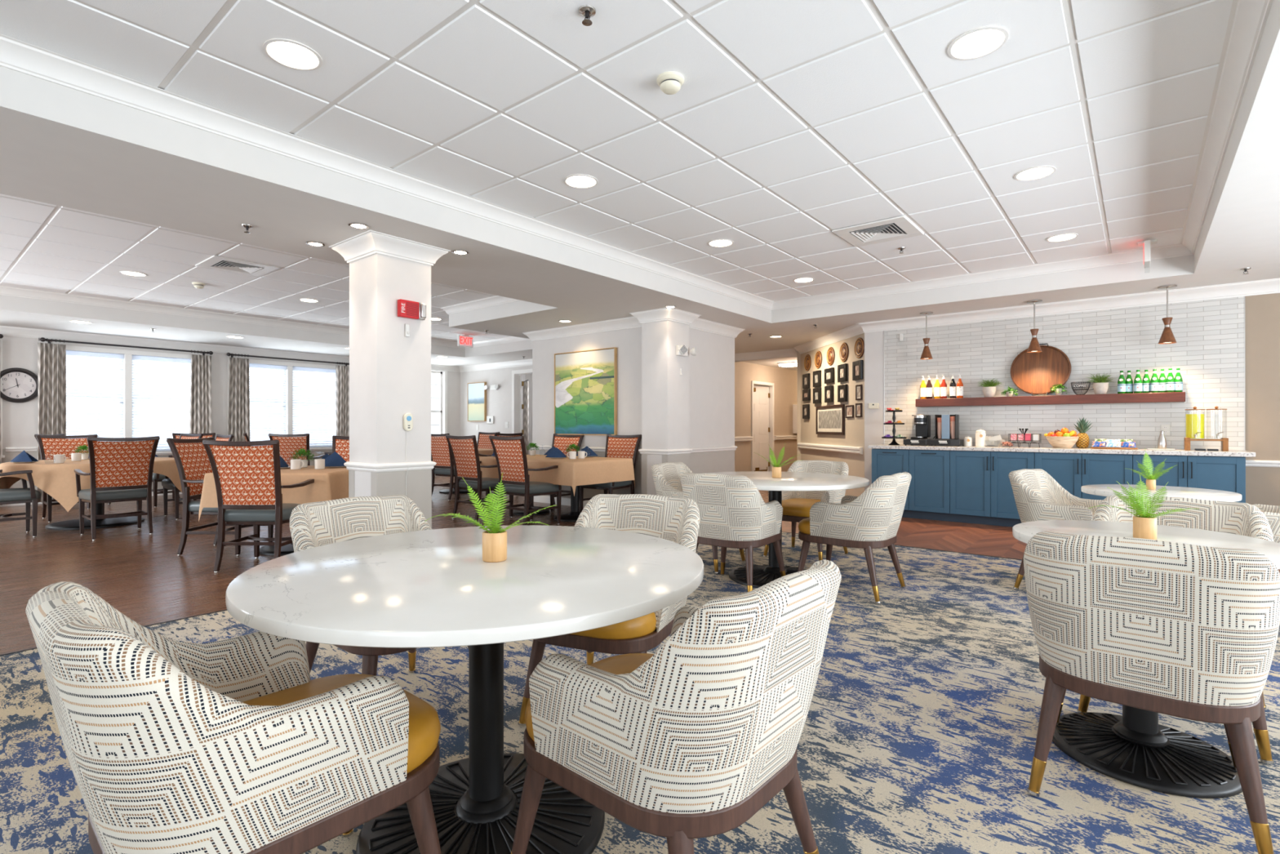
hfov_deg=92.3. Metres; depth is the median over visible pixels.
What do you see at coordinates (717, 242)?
recessed light
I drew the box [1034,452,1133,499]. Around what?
base cabinet
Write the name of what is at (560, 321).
recessed light
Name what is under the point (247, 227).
sprinkler
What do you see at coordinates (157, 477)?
dining chair
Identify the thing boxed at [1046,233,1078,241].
recessed light
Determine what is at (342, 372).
curtain
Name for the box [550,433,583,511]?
dining chair
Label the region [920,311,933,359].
pendant lamp
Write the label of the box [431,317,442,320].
recessed light
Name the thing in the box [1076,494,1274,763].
tub chair
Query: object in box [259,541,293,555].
dining table
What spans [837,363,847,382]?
picture frame
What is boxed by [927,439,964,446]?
pod drawer
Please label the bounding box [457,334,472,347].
exit sign
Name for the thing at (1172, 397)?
wall shelf
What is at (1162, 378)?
water bottle
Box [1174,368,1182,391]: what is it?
water bottle
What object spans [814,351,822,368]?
wall medallion
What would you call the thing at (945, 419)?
dispenser
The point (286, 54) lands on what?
recessed light
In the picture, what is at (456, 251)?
recessed light
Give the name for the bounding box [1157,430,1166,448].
carafe
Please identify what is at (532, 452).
potted plant
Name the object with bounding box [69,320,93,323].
recessed light
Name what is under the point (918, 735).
floor
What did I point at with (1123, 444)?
snack bag
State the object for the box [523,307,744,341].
trim
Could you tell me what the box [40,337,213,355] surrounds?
curtain rod
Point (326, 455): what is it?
napkin
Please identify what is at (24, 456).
napkin
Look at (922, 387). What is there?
syrup bottle
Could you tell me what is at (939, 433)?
paper cup
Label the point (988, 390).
plant
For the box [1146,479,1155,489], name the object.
pot
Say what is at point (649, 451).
trim
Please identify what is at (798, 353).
wall
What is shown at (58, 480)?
tablecloth
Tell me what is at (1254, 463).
trim
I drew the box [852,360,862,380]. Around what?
picture frame
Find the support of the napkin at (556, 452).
on the plate at (549, 457)
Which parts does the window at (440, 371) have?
sash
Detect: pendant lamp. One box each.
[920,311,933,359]
[1026,299,1042,352]
[1157,284,1177,344]
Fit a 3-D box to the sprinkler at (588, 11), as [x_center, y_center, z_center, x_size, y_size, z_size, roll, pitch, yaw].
[-0.214,-1.663,2.495,0.072,0.051,0.072,0,0,39]
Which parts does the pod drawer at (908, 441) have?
drawer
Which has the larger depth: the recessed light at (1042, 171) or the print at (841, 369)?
the print at (841, 369)
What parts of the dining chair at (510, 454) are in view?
leg, backrest, frame, leg, seat rail, seat, leg, arm, leg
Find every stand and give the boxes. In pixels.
[881,409,906,444]
[1183,437,1228,451]
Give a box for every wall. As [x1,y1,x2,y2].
[0,335,460,489]
[460,365,532,443]
[520,373,532,454]
[532,326,734,498]
[734,361,797,471]
[797,351,800,460]
[800,333,864,496]
[864,293,1279,506]
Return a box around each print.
[814,374,817,382]
[814,391,817,399]
[818,409,840,428]
[826,372,830,379]
[826,389,829,398]
[840,368,843,377]
[840,388,843,397]
[847,407,852,415]
[854,364,858,375]
[857,386,860,397]
[857,405,860,414]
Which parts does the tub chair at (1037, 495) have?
leg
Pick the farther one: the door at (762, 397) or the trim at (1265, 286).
the door at (762, 397)
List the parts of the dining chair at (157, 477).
leg, seat, backrest, frame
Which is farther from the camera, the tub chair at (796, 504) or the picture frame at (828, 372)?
the picture frame at (828, 372)
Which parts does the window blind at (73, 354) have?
head rail, ladder cord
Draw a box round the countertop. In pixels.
[867,444,1255,457]
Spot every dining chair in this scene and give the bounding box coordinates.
[0,469,40,537]
[34,433,111,509]
[35,434,104,522]
[74,435,159,540]
[136,433,203,507]
[161,434,233,519]
[166,436,273,555]
[168,432,215,498]
[202,439,314,573]
[243,432,250,446]
[268,433,324,465]
[332,435,349,462]
[431,433,477,500]
[445,435,513,521]
[476,431,500,448]
[478,432,523,494]
[488,435,561,524]
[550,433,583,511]
[579,434,641,512]
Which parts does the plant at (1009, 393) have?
pot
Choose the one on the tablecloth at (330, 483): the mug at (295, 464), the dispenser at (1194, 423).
the mug at (295, 464)
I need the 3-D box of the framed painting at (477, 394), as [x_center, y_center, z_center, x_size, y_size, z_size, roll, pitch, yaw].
[-3.727,-0.573,14.053,0.640,0.885,0.060,0,0,39]
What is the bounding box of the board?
[1090,447,1137,449]
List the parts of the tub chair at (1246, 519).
leg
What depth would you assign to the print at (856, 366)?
8.60 m
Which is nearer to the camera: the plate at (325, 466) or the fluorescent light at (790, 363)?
the plate at (325, 466)
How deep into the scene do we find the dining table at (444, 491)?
10.42 m
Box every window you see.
[0,340,4,457]
[66,345,191,455]
[227,357,336,450]
[431,368,447,436]
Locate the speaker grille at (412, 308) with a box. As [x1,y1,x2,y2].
[406,302,418,316]
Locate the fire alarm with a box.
[397,298,426,320]
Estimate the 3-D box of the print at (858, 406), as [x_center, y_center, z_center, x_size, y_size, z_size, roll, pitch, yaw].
[3.053,-0.236,8.583,0.001,0.123,0.099,0,0,-5]
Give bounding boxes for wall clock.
[0,367,37,402]
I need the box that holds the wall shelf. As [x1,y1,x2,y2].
[915,391,1185,407]
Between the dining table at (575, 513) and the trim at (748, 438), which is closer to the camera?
the dining table at (575, 513)
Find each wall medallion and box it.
[804,354,811,371]
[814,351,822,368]
[826,346,835,365]
[839,342,848,362]
[854,337,864,358]
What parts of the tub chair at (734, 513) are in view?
leg, seat frame, leg, leg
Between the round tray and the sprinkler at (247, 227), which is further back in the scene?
the round tray
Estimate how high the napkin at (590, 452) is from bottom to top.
0.126 m
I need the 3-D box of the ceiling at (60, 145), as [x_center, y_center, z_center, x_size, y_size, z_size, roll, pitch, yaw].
[0.378,-1.582,7.911,15.600,0.334,20.250,0,0,39]
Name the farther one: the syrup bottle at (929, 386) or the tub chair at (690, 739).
the syrup bottle at (929, 386)
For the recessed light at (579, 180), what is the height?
0.006 m
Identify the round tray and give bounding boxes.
[1010,343,1071,395]
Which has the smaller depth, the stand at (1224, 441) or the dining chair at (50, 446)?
the stand at (1224, 441)
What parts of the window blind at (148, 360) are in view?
head rail, rail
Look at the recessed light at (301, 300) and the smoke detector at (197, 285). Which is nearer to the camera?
the smoke detector at (197, 285)
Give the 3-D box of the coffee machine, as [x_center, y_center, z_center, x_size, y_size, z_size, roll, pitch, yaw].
[3.509,-0.005,7.691,0.184,0.308,0.240,0,0,39]
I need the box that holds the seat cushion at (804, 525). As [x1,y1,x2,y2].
[798,517,810,534]
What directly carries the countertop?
on the base cabinet at (1228, 473)
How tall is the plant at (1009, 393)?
0.129 m
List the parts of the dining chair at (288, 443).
backrest, arm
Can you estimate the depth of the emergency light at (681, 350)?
7.53 m
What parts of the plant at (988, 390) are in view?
pot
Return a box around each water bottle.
[1117,370,1125,393]
[1125,370,1133,393]
[1133,369,1142,393]
[1142,369,1150,392]
[1150,368,1159,392]
[1158,368,1166,392]
[1165,368,1174,392]
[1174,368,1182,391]
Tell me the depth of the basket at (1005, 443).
7.02 m
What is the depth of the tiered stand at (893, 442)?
7.83 m
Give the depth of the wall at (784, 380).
13.48 m
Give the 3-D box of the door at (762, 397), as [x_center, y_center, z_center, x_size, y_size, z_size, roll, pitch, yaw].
[2.532,0.080,13.186,0.266,2.080,0.984,0,0,39]
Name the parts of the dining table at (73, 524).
plate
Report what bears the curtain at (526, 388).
hanging from the wall at (525, 376)
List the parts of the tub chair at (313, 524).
leg, leg, seat frame, leg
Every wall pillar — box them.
[348,253,431,528]
[641,320,689,495]
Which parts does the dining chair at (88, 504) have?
frame, leg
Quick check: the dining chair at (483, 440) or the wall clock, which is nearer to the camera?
the wall clock
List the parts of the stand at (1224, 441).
leg, leg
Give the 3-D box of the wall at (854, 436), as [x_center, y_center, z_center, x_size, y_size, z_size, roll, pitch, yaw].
[3.021,-0.158,9.702,0.120,2.555,2.550,0,0,-5]
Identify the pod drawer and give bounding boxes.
[903,438,932,445]
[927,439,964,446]
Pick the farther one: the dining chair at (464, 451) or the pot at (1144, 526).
the dining chair at (464, 451)
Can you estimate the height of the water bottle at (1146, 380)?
0.247 m
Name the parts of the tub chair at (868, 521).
leg, leg, seat frame, leg, leg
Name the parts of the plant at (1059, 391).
pot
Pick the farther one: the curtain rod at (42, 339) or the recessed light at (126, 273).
the curtain rod at (42, 339)
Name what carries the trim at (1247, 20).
attached to the ceiling at (790, 124)
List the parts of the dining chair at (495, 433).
arm, frame, backrest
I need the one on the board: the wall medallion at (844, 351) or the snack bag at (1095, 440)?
the snack bag at (1095, 440)
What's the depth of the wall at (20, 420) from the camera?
9.28 m
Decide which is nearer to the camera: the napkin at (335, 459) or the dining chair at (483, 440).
the napkin at (335, 459)
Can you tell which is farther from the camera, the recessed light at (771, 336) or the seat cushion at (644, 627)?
the recessed light at (771, 336)
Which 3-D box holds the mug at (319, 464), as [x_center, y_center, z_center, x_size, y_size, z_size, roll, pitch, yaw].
[-2.954,0.342,5.671,0.086,0.090,0.110,0,0,-28]
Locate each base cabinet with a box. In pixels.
[871,448,911,517]
[908,448,951,521]
[950,450,1035,526]
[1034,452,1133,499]
[1133,453,1245,502]
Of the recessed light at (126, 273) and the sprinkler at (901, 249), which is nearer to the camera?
the sprinkler at (901, 249)
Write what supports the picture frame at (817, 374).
attached to the wall at (854, 436)
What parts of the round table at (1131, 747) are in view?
plate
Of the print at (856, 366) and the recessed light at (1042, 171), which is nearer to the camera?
the recessed light at (1042, 171)
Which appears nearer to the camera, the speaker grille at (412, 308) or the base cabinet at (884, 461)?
the speaker grille at (412, 308)
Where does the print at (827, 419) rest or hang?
attached to the picture frame at (829, 420)
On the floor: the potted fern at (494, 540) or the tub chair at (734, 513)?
the tub chair at (734, 513)
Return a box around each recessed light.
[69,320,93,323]
[120,271,147,276]
[226,335,244,337]
[262,38,322,71]
[298,298,319,302]
[305,241,324,246]
[348,222,368,229]
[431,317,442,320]
[452,249,468,254]
[558,320,572,322]
[563,173,598,188]
[665,305,675,307]
[707,239,733,247]
[768,335,782,337]
[793,277,814,282]
[947,26,1008,60]
[1013,165,1056,181]
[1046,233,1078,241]
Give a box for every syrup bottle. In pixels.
[920,376,926,399]
[925,375,932,399]
[933,375,940,398]
[940,374,946,398]
[949,374,956,398]
[956,373,963,398]
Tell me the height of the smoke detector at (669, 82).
0.061 m
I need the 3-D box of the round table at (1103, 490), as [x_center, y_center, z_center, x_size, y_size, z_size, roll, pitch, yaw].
[3.081,0.746,3.668,0.730,0.741,0.730,0,0,-44]
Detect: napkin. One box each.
[10,450,39,462]
[280,456,288,466]
[321,453,328,458]
[324,451,346,466]
[544,446,555,454]
[545,447,566,457]
[576,446,597,456]
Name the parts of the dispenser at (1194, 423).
lid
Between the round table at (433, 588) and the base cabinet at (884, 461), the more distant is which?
the base cabinet at (884, 461)
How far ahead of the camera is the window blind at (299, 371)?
12.00 m
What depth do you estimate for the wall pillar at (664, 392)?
7.55 m
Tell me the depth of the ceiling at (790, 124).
3.24 m
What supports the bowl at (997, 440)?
on the countertop
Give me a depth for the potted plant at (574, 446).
7.79 m
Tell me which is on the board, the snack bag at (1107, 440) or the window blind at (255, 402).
the snack bag at (1107, 440)
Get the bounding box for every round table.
[225,524,703,853]
[704,471,869,587]
[1012,520,1279,798]
[1080,484,1241,502]
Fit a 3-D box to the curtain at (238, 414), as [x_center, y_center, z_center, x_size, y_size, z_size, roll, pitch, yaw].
[-7.088,-0.101,10.857,0.096,2.382,0.380,0,0,39]
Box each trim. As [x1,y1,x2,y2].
[0,0,1273,310]
[0,285,529,348]
[0,325,460,372]
[5,446,37,452]
[328,230,450,266]
[343,461,436,472]
[459,358,532,372]
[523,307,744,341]
[530,444,737,454]
[734,348,797,360]
[734,435,752,441]
[773,435,797,439]
[793,278,1279,354]
[797,442,862,454]
[1244,296,1244,450]
[1245,459,1279,466]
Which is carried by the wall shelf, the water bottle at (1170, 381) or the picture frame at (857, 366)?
the water bottle at (1170, 381)
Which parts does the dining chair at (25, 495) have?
arm, seat rail, arm, seat, leg, leg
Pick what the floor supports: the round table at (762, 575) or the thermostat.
the round table at (762, 575)
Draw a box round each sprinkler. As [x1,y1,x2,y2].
[240,223,253,233]
[577,4,595,26]
[897,247,905,253]
[1240,267,1251,275]
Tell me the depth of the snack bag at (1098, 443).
6.50 m
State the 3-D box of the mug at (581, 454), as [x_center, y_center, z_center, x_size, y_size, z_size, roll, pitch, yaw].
[-0.707,0.342,7.546,0.110,0.090,0.086,0,0,2]
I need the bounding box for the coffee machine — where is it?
[910,413,930,439]
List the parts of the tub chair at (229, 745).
seat frame, leg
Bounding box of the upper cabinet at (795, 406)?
[792,404,797,433]
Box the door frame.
[753,384,766,471]
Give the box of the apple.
[1060,426,1068,433]
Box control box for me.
[486,416,493,423]
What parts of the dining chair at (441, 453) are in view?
leg, backrest, frame, seat, seat rail, leg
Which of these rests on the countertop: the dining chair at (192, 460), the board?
the board
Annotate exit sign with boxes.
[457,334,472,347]
[1137,239,1157,268]
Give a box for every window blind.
[66,350,124,441]
[132,355,191,450]
[248,363,286,445]
[293,366,336,446]
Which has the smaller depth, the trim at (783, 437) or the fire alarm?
the fire alarm
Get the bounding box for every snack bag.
[1092,440,1106,446]
[1094,439,1106,441]
[1106,439,1119,444]
[1106,441,1121,447]
[1120,439,1133,441]
[1120,441,1136,447]
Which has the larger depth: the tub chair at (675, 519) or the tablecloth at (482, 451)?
the tablecloth at (482, 451)
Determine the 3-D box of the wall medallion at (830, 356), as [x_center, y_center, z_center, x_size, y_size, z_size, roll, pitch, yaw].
[2.958,-1.100,9.560,0.028,0.286,0.286,0,0,-5]
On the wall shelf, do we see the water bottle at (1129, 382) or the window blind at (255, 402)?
the water bottle at (1129, 382)
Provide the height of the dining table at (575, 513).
0.726 m
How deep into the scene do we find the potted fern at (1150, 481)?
3.69 m
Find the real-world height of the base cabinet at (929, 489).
0.845 m
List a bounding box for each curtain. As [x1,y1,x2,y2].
[0,395,1,463]
[36,337,66,502]
[189,350,212,435]
[227,353,249,446]
[335,361,349,439]
[522,379,528,454]
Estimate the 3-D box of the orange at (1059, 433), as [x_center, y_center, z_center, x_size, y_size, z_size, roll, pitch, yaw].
[4.564,0.082,6.690,0.075,0.084,0.074,0,0,39]
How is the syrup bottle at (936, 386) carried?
on the wall shelf
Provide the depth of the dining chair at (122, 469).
6.25 m
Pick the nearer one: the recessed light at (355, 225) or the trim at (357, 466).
the recessed light at (355, 225)
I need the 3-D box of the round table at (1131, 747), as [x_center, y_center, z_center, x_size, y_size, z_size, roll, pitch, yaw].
[1.717,0.746,2.110,0.750,0.741,0.750,0,0,35]
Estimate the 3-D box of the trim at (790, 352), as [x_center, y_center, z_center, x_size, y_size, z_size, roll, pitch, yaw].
[2.328,-1.353,11.533,1.555,0.125,0.110,0,0,39]
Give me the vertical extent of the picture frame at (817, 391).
0.251 m
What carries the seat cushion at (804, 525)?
on the tub chair at (868, 521)
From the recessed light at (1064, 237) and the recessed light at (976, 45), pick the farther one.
the recessed light at (1064, 237)
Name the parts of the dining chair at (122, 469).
leg, arm, leg, seat, seat rail, backrest, frame, leg, leg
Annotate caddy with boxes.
[1008,428,1039,447]
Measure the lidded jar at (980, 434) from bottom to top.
0.207 m
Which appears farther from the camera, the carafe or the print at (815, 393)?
the print at (815, 393)
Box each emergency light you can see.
[484,384,498,390]
[675,344,696,356]
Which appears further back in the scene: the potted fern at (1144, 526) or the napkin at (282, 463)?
the napkin at (282, 463)
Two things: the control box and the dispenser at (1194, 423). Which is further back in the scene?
the control box
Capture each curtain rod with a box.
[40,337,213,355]
[226,352,349,366]
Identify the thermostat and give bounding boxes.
[868,403,879,408]
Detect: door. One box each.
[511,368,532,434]
[751,380,773,471]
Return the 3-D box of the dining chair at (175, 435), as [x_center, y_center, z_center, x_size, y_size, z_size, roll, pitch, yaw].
[-7.083,0.608,9.752,0.615,1.024,0.647,0,0,-34]
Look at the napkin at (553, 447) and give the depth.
8.19 m
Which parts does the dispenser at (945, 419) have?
divider panel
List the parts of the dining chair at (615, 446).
leg, seat rail, seat, leg, backrest, frame, leg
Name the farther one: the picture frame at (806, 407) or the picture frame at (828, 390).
the picture frame at (806, 407)
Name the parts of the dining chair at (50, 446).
leg, leg, backrest, frame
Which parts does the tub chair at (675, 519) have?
leg, seat frame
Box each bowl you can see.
[985,435,1005,446]
[1045,435,1079,448]
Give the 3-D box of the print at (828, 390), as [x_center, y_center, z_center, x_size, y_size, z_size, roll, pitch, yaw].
[2.955,-0.515,9.594,0.026,0.134,0.147,0,0,-5]
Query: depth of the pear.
6.61 m
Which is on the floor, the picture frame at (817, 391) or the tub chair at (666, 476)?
the tub chair at (666, 476)
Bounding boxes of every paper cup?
[937,431,941,438]
[950,431,955,438]
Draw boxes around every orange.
[1055,431,1063,436]
[1069,429,1076,436]
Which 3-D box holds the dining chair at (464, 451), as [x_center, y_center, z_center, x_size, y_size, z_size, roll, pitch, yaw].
[-1.948,0.608,7.540,0.615,1.024,0.647,0,0,39]
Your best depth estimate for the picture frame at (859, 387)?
8.57 m
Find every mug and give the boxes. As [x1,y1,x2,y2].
[53,454,66,462]
[71,453,81,461]
[290,458,304,469]
[314,458,324,469]
[567,451,576,458]
[577,450,586,458]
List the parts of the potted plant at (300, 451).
pot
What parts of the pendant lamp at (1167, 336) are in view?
lamp shade, stem, lamp shade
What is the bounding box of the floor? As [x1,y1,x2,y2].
[0,475,1279,853]
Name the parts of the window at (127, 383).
sash, sash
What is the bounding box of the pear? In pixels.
[1062,432,1070,436]
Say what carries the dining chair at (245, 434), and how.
on the floor
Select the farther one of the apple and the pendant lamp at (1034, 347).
the pendant lamp at (1034, 347)
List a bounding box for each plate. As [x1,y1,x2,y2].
[11,461,37,462]
[324,466,346,467]
[549,457,565,458]
[1147,448,1175,450]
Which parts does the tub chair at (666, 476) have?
leg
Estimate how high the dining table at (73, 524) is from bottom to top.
0.726 m
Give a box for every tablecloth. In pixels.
[0,457,182,511]
[198,465,348,521]
[460,448,493,479]
[479,454,635,496]
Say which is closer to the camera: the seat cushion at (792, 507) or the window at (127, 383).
the seat cushion at (792, 507)
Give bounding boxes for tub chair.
[25,581,441,853]
[289,494,468,675]
[511,559,841,853]
[517,493,699,725]
[650,462,745,573]
[680,472,786,591]
[763,460,848,560]
[797,471,911,603]
[1008,468,1102,589]
[1023,530,1279,853]
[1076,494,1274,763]
[1252,503,1279,542]
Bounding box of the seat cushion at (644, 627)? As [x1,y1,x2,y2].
[568,612,657,639]
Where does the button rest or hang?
attached to the wall pillar at (390, 371)
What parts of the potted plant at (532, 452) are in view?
pot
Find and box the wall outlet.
[1160,424,1169,435]
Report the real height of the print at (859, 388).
0.139 m
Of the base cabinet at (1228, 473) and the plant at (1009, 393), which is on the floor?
the base cabinet at (1228, 473)
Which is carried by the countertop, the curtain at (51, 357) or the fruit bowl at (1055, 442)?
the fruit bowl at (1055, 442)
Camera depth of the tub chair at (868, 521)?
3.99 m
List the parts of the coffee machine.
lid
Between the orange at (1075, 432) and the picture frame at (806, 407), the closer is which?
the orange at (1075, 432)
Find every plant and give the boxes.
[74,444,88,459]
[290,448,314,467]
[526,442,539,455]
[566,443,579,452]
[977,378,1001,397]
[1000,386,1018,396]
[1049,383,1067,395]
[1087,372,1113,394]
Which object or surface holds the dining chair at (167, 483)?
on the floor
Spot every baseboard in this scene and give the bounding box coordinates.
[0,489,182,506]
[533,495,589,507]
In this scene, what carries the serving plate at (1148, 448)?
on the countertop
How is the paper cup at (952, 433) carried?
in the dispenser at (945, 419)
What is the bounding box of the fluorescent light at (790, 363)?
[777,361,797,367]
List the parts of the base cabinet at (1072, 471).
door, handle, door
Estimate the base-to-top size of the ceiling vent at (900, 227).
0.016 m
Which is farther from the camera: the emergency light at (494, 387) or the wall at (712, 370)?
the emergency light at (494, 387)
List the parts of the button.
cord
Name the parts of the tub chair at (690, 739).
leg, seat frame, leg, leg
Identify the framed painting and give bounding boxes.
[467,382,486,421]
[554,346,617,435]
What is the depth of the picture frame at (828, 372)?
9.54 m
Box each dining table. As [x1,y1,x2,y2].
[44,502,144,529]
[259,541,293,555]
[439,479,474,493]
[512,485,580,521]
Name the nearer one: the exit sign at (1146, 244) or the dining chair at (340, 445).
the exit sign at (1146, 244)
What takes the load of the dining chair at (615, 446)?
on the floor
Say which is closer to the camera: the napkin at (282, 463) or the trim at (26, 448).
the napkin at (282, 463)
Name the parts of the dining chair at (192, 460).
leg, frame, backrest, arm, seat rail, seat, leg, leg, leg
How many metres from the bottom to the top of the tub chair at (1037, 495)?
0.815 m
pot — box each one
[482,529,506,562]
[772,466,781,477]
[1133,515,1156,539]
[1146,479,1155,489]
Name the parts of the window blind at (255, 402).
head rail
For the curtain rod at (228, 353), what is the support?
attached to the wall at (20, 420)
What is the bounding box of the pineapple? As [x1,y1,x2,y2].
[1073,417,1092,448]
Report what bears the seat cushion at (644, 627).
on the tub chair at (675, 519)
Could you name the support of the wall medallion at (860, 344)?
attached to the wall at (854, 436)
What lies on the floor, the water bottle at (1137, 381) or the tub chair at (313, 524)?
the tub chair at (313, 524)
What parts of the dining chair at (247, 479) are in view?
leg, backrest, frame, leg, seat rail, seat, leg, arm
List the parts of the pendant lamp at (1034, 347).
stem, lamp shade, lamp shade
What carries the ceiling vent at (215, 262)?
in the ceiling at (44, 246)
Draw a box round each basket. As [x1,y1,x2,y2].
[1002,441,1013,446]
[1071,381,1093,395]
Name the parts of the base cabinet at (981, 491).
door, door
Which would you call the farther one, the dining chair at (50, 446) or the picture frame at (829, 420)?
the picture frame at (829, 420)
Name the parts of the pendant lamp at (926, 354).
lamp shade, stem, lamp shade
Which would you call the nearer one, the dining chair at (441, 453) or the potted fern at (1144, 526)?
the potted fern at (1144, 526)
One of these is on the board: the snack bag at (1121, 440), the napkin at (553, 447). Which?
the snack bag at (1121, 440)
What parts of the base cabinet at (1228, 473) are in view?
door, handle, door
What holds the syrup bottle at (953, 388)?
on the wall shelf
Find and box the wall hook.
[404,324,409,337]
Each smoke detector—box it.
[191,281,205,288]
[657,71,684,94]
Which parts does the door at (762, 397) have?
kick plate, panel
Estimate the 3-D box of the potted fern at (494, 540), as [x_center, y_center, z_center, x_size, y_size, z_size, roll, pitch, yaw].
[-0.426,0.253,1.744,0.376,0.244,0.133,0,0,5]
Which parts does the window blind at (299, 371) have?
head rail, rail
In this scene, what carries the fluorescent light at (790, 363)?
attached to the ceiling at (772, 362)
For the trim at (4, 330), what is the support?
attached to the wall at (20, 420)
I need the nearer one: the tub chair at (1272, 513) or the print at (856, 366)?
the tub chair at (1272, 513)
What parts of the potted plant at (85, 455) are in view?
pot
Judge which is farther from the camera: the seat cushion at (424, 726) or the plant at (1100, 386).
the plant at (1100, 386)
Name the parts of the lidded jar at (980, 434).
lid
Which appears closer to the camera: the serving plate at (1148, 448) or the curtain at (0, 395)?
the serving plate at (1148, 448)
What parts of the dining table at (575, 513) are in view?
plate, plate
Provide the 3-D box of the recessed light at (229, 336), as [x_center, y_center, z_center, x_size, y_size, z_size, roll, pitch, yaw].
[-6.367,-1.411,9.667,0.236,0.006,0.236,0,0,39]
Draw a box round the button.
[403,413,413,495]
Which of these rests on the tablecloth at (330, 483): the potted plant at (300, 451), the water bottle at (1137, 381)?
the potted plant at (300, 451)
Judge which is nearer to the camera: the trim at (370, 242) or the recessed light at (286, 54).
the recessed light at (286, 54)
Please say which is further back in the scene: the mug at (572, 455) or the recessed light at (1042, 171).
the mug at (572, 455)
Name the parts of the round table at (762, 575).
plate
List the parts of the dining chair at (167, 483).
leg, seat, seat rail, leg, backrest, frame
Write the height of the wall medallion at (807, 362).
0.286 m
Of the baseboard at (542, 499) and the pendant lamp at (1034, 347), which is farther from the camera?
the baseboard at (542, 499)
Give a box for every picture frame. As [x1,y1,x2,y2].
[802,373,809,388]
[802,388,810,400]
[802,404,809,418]
[813,369,821,386]
[813,387,821,404]
[815,404,844,435]
[824,367,834,383]
[824,385,833,402]
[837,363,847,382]
[837,384,847,402]
[845,404,853,417]
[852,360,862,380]
[855,384,862,399]
[855,403,862,417]
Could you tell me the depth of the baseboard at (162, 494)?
8.89 m
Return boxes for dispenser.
[934,414,959,439]
[1184,406,1204,438]
[1205,405,1226,438]
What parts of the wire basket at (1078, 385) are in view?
name plate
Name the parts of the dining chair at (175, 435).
backrest, frame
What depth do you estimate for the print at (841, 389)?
9.09 m
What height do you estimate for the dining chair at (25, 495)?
1.024 m
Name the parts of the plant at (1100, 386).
pot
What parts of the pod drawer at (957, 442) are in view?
drawer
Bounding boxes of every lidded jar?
[964,436,972,446]
[975,429,986,446]
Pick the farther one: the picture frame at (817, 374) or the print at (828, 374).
the picture frame at (817, 374)
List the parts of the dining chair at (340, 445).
frame, backrest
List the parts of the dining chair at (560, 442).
leg, backrest, frame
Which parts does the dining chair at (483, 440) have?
backrest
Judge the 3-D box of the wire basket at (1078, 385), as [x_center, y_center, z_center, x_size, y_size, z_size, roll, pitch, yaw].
[4.875,-0.423,6.769,0.215,0.140,0.182,0,0,39]
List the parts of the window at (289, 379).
sash, sash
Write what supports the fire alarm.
attached to the wall pillar at (390, 371)
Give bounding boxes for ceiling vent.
[195,255,279,276]
[831,215,924,247]
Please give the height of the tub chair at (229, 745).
0.815 m
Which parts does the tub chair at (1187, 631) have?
leg, leg, seat frame, leg, leg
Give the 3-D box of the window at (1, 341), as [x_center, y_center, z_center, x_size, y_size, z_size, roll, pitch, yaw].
[-9.683,-0.380,7.897,0.190,1.680,2.110,0,0,39]
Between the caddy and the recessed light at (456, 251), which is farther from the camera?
the caddy
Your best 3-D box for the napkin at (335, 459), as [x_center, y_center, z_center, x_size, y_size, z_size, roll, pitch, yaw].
[-2.906,0.304,5.915,0.299,0.138,0.206,0,0,20]
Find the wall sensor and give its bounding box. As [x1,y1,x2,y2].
[899,333,902,341]
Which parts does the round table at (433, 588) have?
plate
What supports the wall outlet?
attached to the wall at (1208, 351)
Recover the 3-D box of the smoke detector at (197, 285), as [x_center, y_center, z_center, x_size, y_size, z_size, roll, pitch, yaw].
[-5.187,-1.658,7.229,0.132,0.061,0.132,0,0,39]
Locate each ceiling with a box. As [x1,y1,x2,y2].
[0,0,1232,301]
[0,0,1279,366]
[0,193,510,342]
[734,355,797,370]
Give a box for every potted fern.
[424,472,556,562]
[754,444,798,477]
[1088,474,1199,539]
[1128,448,1175,489]
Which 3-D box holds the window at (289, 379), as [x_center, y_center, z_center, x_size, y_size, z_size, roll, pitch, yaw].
[-6.644,-0.380,11.632,0.190,1.680,2.080,0,0,39]
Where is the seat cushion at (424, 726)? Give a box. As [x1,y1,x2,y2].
[242,673,440,773]
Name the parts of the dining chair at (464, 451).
leg, backrest, frame, leg, seat rail, seat, leg, arm, leg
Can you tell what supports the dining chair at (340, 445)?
on the floor
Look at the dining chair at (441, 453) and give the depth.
9.47 m
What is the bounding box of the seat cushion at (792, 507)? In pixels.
[782,497,821,516]
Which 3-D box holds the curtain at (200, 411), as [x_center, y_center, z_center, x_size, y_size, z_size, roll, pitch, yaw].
[-7.441,-0.101,10.422,0.096,2.382,0.357,0,0,39]
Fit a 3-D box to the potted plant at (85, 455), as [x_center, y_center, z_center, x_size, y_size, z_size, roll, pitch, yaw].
[-6.615,0.297,7.321,0.197,0.179,0.190,0,0,39]
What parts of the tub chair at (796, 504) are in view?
leg, seat frame, leg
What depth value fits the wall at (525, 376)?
15.99 m
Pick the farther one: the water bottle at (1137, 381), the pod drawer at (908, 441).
the pod drawer at (908, 441)

